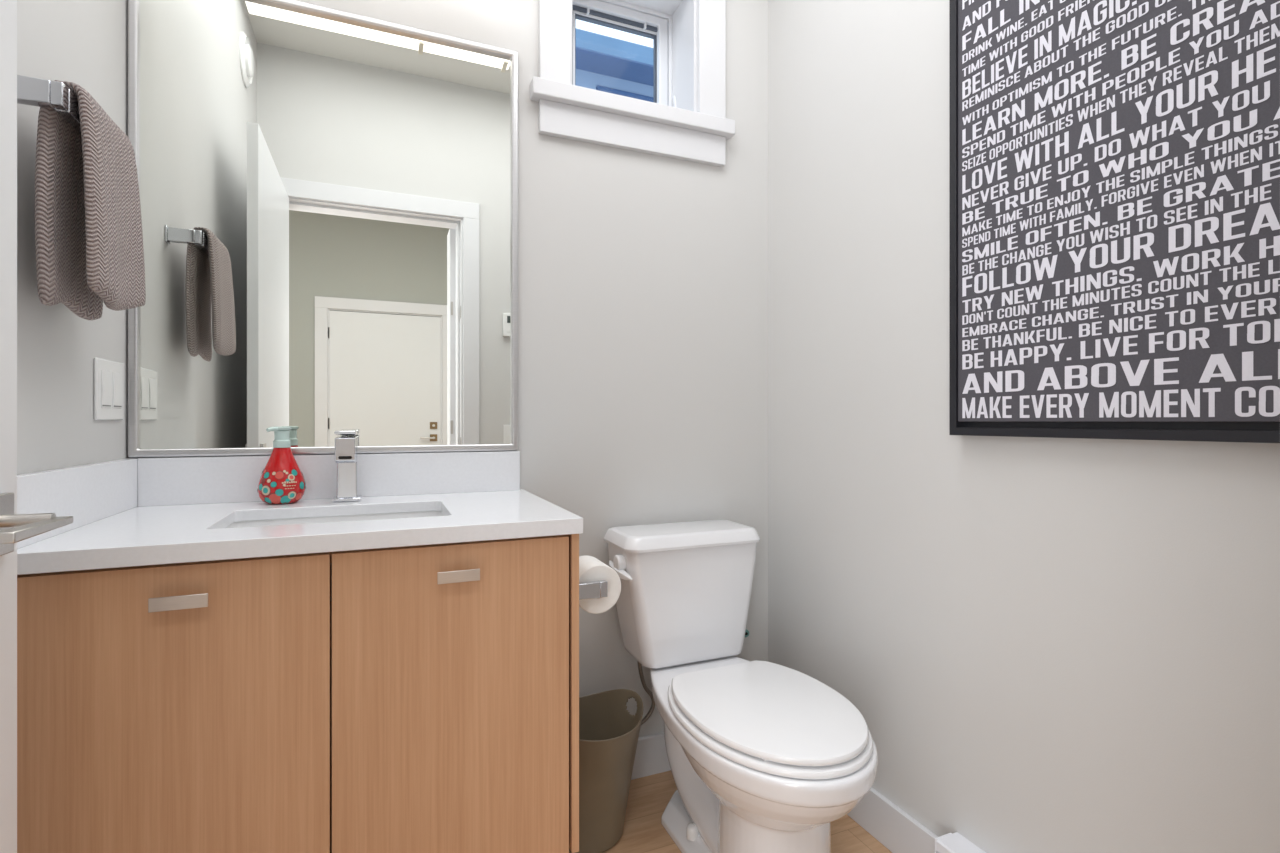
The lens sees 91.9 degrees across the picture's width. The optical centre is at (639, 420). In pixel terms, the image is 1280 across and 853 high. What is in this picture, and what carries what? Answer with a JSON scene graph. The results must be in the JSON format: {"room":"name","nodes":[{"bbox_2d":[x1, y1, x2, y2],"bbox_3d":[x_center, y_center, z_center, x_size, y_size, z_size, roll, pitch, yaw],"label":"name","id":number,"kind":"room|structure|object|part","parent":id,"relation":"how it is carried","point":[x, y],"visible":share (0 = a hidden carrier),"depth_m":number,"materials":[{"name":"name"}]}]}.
{"room":"bathroom","nodes":[
{"label":"bathroom","id":0,"kind":"room"},
{"bbox_2d":[17,0,128,474],"bbox_3d":[-0.874,-0.324,0.618,0.120,2.731,1.544,0,0,-23],"label":"wall","id":1,"kind":"structure","parent":0,"point":[84,43],"depth_m":1.06,"materials":[{"name":"paint"}]},
{"bbox_2d":[17,75,80,133],"bbox_3d":[-0.930,-0.479,1.009,0.078,0.042,0.264,0,0,-23],"label":"towel bar","id":2,"kind":"object","parent":1,"relation":"attached to","point":[32,91],"visible":0.31,"depth_m":0.90,"materials":[{"name":"silver metal"}]},
{"bbox_3d":[-0.889,-0.479,0.898,0.059,0.034,0.020,0,0,-23],"label":"post","id":3,"kind":"part","parent":2,"relation":"part of","materials":[{"name":"silver metal"}]},
{"bbox_2d":[35,80,145,319],"bbox_3d":[-0.901,-0.344,1.024,0.093,0.343,0.223,0,0,-23],"label":"hand towel","id":4,"kind":"object","parent":2,"relation":"hanging from","point":[89,247],"visible":0.93,"depth_m":0.97,"materials":[{"name":"grey fabric"}]},
{"bbox_2d":[17,458,137,548],"bbox_3d":[-1.002,0.134,1.107,0.020,0.105,0.541,0,0,-23],"label":"backsplash","id":5,"kind":"structure","parent":1,"relation":"attached to","point":[89,493],"depth_m":1.08,"materials":[{"name":"white stone"}]},
{"bbox_2d":[94,357,122,419],"bbox_3d":[-1.068,-0.062,1.248,0.009,0.120,0.135,0,0,-23],"label":"light switch","id":6,"kind":"object","parent":1,"relation":"attached to","point":[108,375],"visible":1,"depth_m":1.23,"materials":[{"name":"white plastic"}]},
{"bbox_2d":[142,0,767,736],"bbox_3d":[-0.395,-0.324,1.776,1.899,2.731,0.220,0,0,-23],"label":"wall","id":7,"kind":"structure","parent":0,"point":[643,277],"depth_m":1.82,"materials":[{"name":"paint"}]},
{"bbox_2d":[17,534,578,852],"bbox_3d":[-0.610,0.527,1.263,0.861,0.620,0.551,0,0,-23],"label":"vanity cabinet","id":8,"kind":"object","parent":7,"relation":"attached to","point":[431,705],"visible":0.98,"depth_m":1.02,"materials":[{"name":"brown wood"}]},
{"bbox_3d":[-0.718,0.530,0.961,0.424,0.614,0.019,0,0,-23],"label":"cabinet door","id":9,"kind":"part","parent":8,"relation":"part of","materials":[{"name":"brown wood"}]},
{"bbox_3d":[-0.699,0.273,0.943,0.074,0.020,0.030,0,0,-23],"label":"door pull","id":10,"kind":"part","parent":8,"relation":"part of","materials":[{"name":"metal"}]},
{"bbox_2d":[17,451,582,574],"bbox_3d":[-0.612,0.148,1.270,0.865,0.135,0.541,0,0,-23],"label":"countertop","id":11,"kind":"structure","parent":8,"relation":"on","point":[129,512],"depth_m":1.20,"materials":[{"name":"white stone"}]},
{"bbox_2d":[257,427,305,503],"bbox_3d":[-0.810,0.099,1.401,0.096,0.173,0.078,0,0,-23],"label":"soap bottle","id":12,"kind":"object","parent":11,"relation":"on","point":[282,481],"visible":1,"depth_m":1.38,"materials":[{"name":"red plastic"}]},
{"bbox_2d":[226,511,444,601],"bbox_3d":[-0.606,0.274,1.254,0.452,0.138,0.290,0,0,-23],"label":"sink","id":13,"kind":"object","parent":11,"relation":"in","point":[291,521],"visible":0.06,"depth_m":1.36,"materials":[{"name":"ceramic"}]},
{"bbox_2d":[332,430,361,501],"bbox_3d":[-0.673,0.103,1.419,0.060,0.164,0.142,0,0,-23],"label":"faucet","id":14,"kind":"object","parent":11,"relation":"on","point":[346,447],"visible":1,"depth_m":1.43,"materials":[{"name":"silver metal"}]},
{"bbox_2d":[338,456,351,458],"bbox_3d":[-0.647,0.080,1.358,0.027,0.006,0.003,0,0,-23],"label":"outlet","id":15,"kind":"object","parent":14,"relation":"attached to","point":[339,457],"depth_m":1.36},
{"bbox_3d":[-0.663,0.066,1.396,0.041,0.063,0.092,0,0,-23],"label":"spout","id":16,"kind":"part","parent":14,"relation":"part of","materials":[{"name":"silver metal"}]},
{"bbox_3d":[-0.671,0.027,1.417,0.042,0.012,0.132,0,0,-23],"label":"lever","id":17,"kind":"part","parent":14,"relation":"part of","materials":[{"name":"silver metal"}]},
{"bbox_3d":[-0.688,0.182,1.455,0.060,0.008,0.065,0,0,-23],"label":"plate","id":18,"kind":"part","parent":14,"relation":"part of","materials":[{"name":"silver metal"}]},
{"bbox_3d":[-0.330,0.530,1.124,0.411,0.614,0.019,0,0,-23],"label":"cabinet door","id":19,"kind":"part","parent":8,"relation":"part of","materials":[{"name":"brown wood"}]},
{"bbox_3d":[-0.324,0.273,1.101,0.072,0.020,0.030,0,0,-23],"label":"door pull","id":20,"kind":"part","parent":8,"relation":"part of","materials":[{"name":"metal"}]},
{"bbox_3d":[-0.226,0.527,1.440,0.015,0.620,0.521,0,0,-23],"label":"panel","id":21,"kind":"part","parent":8,"relation":"part of","materials":[{"name":"brown wood"}]},
{"bbox_2d":[579,580,607,599],"bbox_3d":[-0.128,0.350,1.331,0.079,0.042,0.137,0,0,-23],"label":"toilet paper holder","id":22,"kind":"object","parent":8,"relation":"attached to","point":[592,589],"visible":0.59,"depth_m":1.28,"materials":[{"name":"silver metal"}]},
{"bbox_3d":[-0.113,0.350,1.277,0.060,0.032,0.016,0,0,-23],"label":"post","id":23,"kind":"part","parent":22,"relation":"part of","materials":[{"name":"silver metal"}]},
{"bbox_2d":[579,556,620,613],"bbox_3d":[-0.107,0.355,1.351,0.103,0.103,0.103,0,0,-23],"label":"toilet roll","id":24,"kind":"object","parent":22,"relation":"on","point":[591,568],"visible":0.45,"depth_m":1.31,"materials":[{"name":"paper"}]},
{"bbox_2d":[128,0,517,457],"bbox_3d":[-0.720,-0.457,1.507,0.846,1.074,0.020,0,0,-23],"label":"wall mirror","id":25,"kind":"object","parent":7,"relation":"attached to","point":[329,196],"visible":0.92,"depth_m":1.49,"materials":[{"name":"silver glass"}]},
{"bbox_2d":[138,451,519,506],"bbox_3d":[-0.710,0.134,1.513,0.832,0.105,0.019,0,0,-23],"label":"backsplash","id":26,"kind":"structure","parent":7,"relation":"attached to","point":[162,481],"depth_m":1.49,"materials":[{"name":"white stone"}]},
{"bbox_2d":[572,0,675,106],"bbox_3d":[-0.078,-1.131,1.971,0.409,0.423,0.095,0,0,-23],"label":"window","id":27,"kind":"structure","parent":7,"relation":"in","point":[614,14],"depth_m":2.01,"materials":[{"name":"white plastic"}]},
{"bbox_3d":[-0.084,-1.131,1.986,0.409,0.423,0.063,0,0,-23],"label":"frame","id":28,"kind":"part","parent":27,"relation":"part of","materials":[{"name":"white plastic"}]},
{"bbox_3d":[0.112,-1.004,2.018,0.013,0.114,0.035,0,0,-23],"label":"latch handle","id":29,"kind":"part","parent":27,"relation":"part of","materials":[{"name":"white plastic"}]},
{"bbox_2d":[538,99,725,166],"bbox_3d":[-0.007,-0.835,1.809,0.583,0.088,0.019,0,0,-23],"label":"trim","id":30,"kind":"structure","parent":7,"relation":"attached to","point":[556,119],"depth_m":1.79,"materials":[{"name":"white paint"}]},
{"bbox_2d":[538,0,725,117],"bbox_3d":[-0.007,-1.178,1.808,0.583,0.510,0.020,0,0,-23],"label":"trim","id":31,"kind":"structure","parent":7,"relation":"attached to","point":[554,16],"depth_m":1.88,"materials":[{"name":"white paint"}]},
{"bbox_2d":[530,77,734,139],"bbox_3d":[-0.034,-0.901,1.868,0.628,0.045,0.194,0,0,-23],"label":"trim","id":32,"kind":"structure","parent":7,"relation":"attached to","point":[540,88],"depth_m":1.77,"materials":[{"name":"white paint"}]},
{"bbox_2d":[571,0,696,111],"bbox_3d":[-0.042,-1.133,1.886,0.411,0.421,0.153,0,0,-23],"label":"trim","id":33,"kind":"structure","parent":7,"relation":"attached to","point":[683,12],"depth_m":1.96,"materials":[{"name":"white paint"}]},
{"bbox_2d":[631,732,670,779],"bbox_3d":[0.042,0.986,1.832,0.780,0.112,0.015,0,0,-23],"label":"baseboard","id":34,"kind":"structure","parent":7,"relation":"attached to","point":[651,758],"depth_m":1.82,"materials":[{"name":"white paint"}]},
{"bbox_2d":[569,770,891,852],"bbox_3d":[0.101,1.072,-0.500,3.400,0.060,4.900,0,0,-23],"label":"floor","id":35,"kind":"structure","parent":0,"point":[649,796],"depth_m":1.57,"materials":[{"name":"brown wood"}]},
{"bbox_2d":[569,689,643,852],"bbox_3d":[-0.120,0.881,1.572,0.258,0.320,0.248,0,0,0],"label":"wastebasket","id":36,"kind":"object","parent":35,"relation":"on","point":[608,733],"visible":0.55,"depth_m":1.49,"materials":[{"name":"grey plastic"}]},
{"bbox_2d":[604,519,877,852],"bbox_3d":[0.225,0.671,1.478,0.424,0.742,0.775,0,0,-23],"label":"toilet","id":37,"kind":"object","parent":35,"relation":"on","point":[763,756],"visible":1,"depth_m":1.44,"materials":[{"name":"white ceramic"}]},
{"bbox_3d":[-0.055,0.395,1.625,0.021,0.024,0.166,0,0,-23],"label":"flush lever","id":38,"kind":"part","parent":37,"relation":"part of","materials":[{"name":"white plastic"}]},
{"bbox_2d":[638,662,655,724],"bbox_3d":[-0.033,0.755,1.745,0.154,0.251,0.044,0,0,3],"label":"supply hose","id":39,"kind":"object","parent":37,"relation":"attached to","point":[643,682],"visible":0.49,"depth_m":1.74,"materials":[{"name":"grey metal"}]},
{"bbox_3d":[0.121,0.319,1.742,0.412,0.039,0.208,0,0,-23],"label":"tank lid","id":40,"kind":"part","parent":37,"relation":"part of","materials":[{"name":"white ceramic"}]},
{"bbox_3d":[0.122,0.493,1.746,0.399,0.312,0.185,0,0,-23],"label":"tank","id":41,"kind":"part","parent":37,"relation":"part of","materials":[{"name":"white ceramic"}]},
{"bbox_3d":[0.241,0.848,1.456,0.388,0.388,0.722,0,0,-23],"label":"bowl","id":42,"kind":"part","parent":37,"relation":"part of","materials":[{"name":"white ceramic"}]},
{"bbox_3d":[0.285,0.626,1.352,0.366,0.016,0.455,0,0,-23],"label":"lid","id":43,"kind":"part","parent":37,"relation":"part of","materials":[{"name":"white plastic"}]},
{"bbox_3d":[0.285,0.646,1.352,0.382,0.015,0.471,0,0,-23],"label":"seat","id":44,"kind":"part","parent":37,"relation":"part of","materials":[{"name":"white plastic"}]},
{"bbox_2d":[768,0,1279,852],"bbox_3d":[0.767,-0.324,1.307,0.120,2.731,1.544,0,0,-23],"label":"wall","id":45,"kind":"structure","parent":0,"point":[1040,644],"depth_m":1.36,"materials":[{"name":"paint"}]},
{"bbox_2d":[847,787,937,852],"bbox_3d":[0.705,0.986,1.281,0.014,0.112,1.544,0,0,-23],"label":"baseboard","id":46,"kind":"structure","parent":45,"relation":"attached to","point":[899,832],"depth_m":1.50,"materials":[{"name":"white paint"}]},
{"bbox_2d":[934,832,985,852],"bbox_3d":[0.806,0.962,0.975,0.063,0.144,0.774,0,0,-23],"label":"baseboard heater","id":47,"kind":"object","parent":45,"relation":"attached to","point":[955,842],"visible":1,"depth_m":1.30,"materials":[{"name":"white metal"}]},
{"bbox_3d":[0.651,0.962,1.328,0.048,0.144,0.004,0,0,-23],"label":"plate","id":48,"kind":"part","parent":47,"relation":"part of","materials":[{"name":"white metal"}]},
{"bbox_2d":[949,0,1279,442],"bbox_3d":[0.799,-0.491,1.029,0.034,1.043,0.641,0,0,-23],"label":"framed canvas","id":49,"kind":"object","parent":45,"relation":"attached to","point":[1114,165],"visible":1,"depth_m":1.02,"materials":[{"name":"black fabric"}]},
{"bbox_3d":[-0.119,-0.408,0.024,3.200,2.900,0.136,0,0,-23],"label":"wall","id":50,"kind":"structure","parent":0,"visible":0},
{"bbox_2d":[0,0,72,852],"bbox_3d":[-0.572,0.014,0.342,0.167,2.036,0.764,0,0,-23],"label":"door","id":51,"kind":"structure","parent":50,"relation":"in","point":[14,527],"depth_m":0.68,"materials":[{"name":"white paint"}]},
{"bbox_3d":[-0.609,0.108,0.625,0.016,0.011,0.120,0,0,-23],"label":"lever blade","id":52,"kind":"part","parent":51,"relation":"part of","materials":[{"name":"silver metal"}]},
{"label":"outside","id":53,"kind":"structure","parent":0,"visible":0},
{"bbox_2d":[576,28,652,101],"bbox_3d":[-0.513,-1.433,6.387,10.400,4.950,2.225,0,0,-23],"label":"neighbouring house","id":54,"kind":"structure","parent":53,"point":[603,63],"depth_m":5.49,"materials":[{"name":"blue"}]}
]}

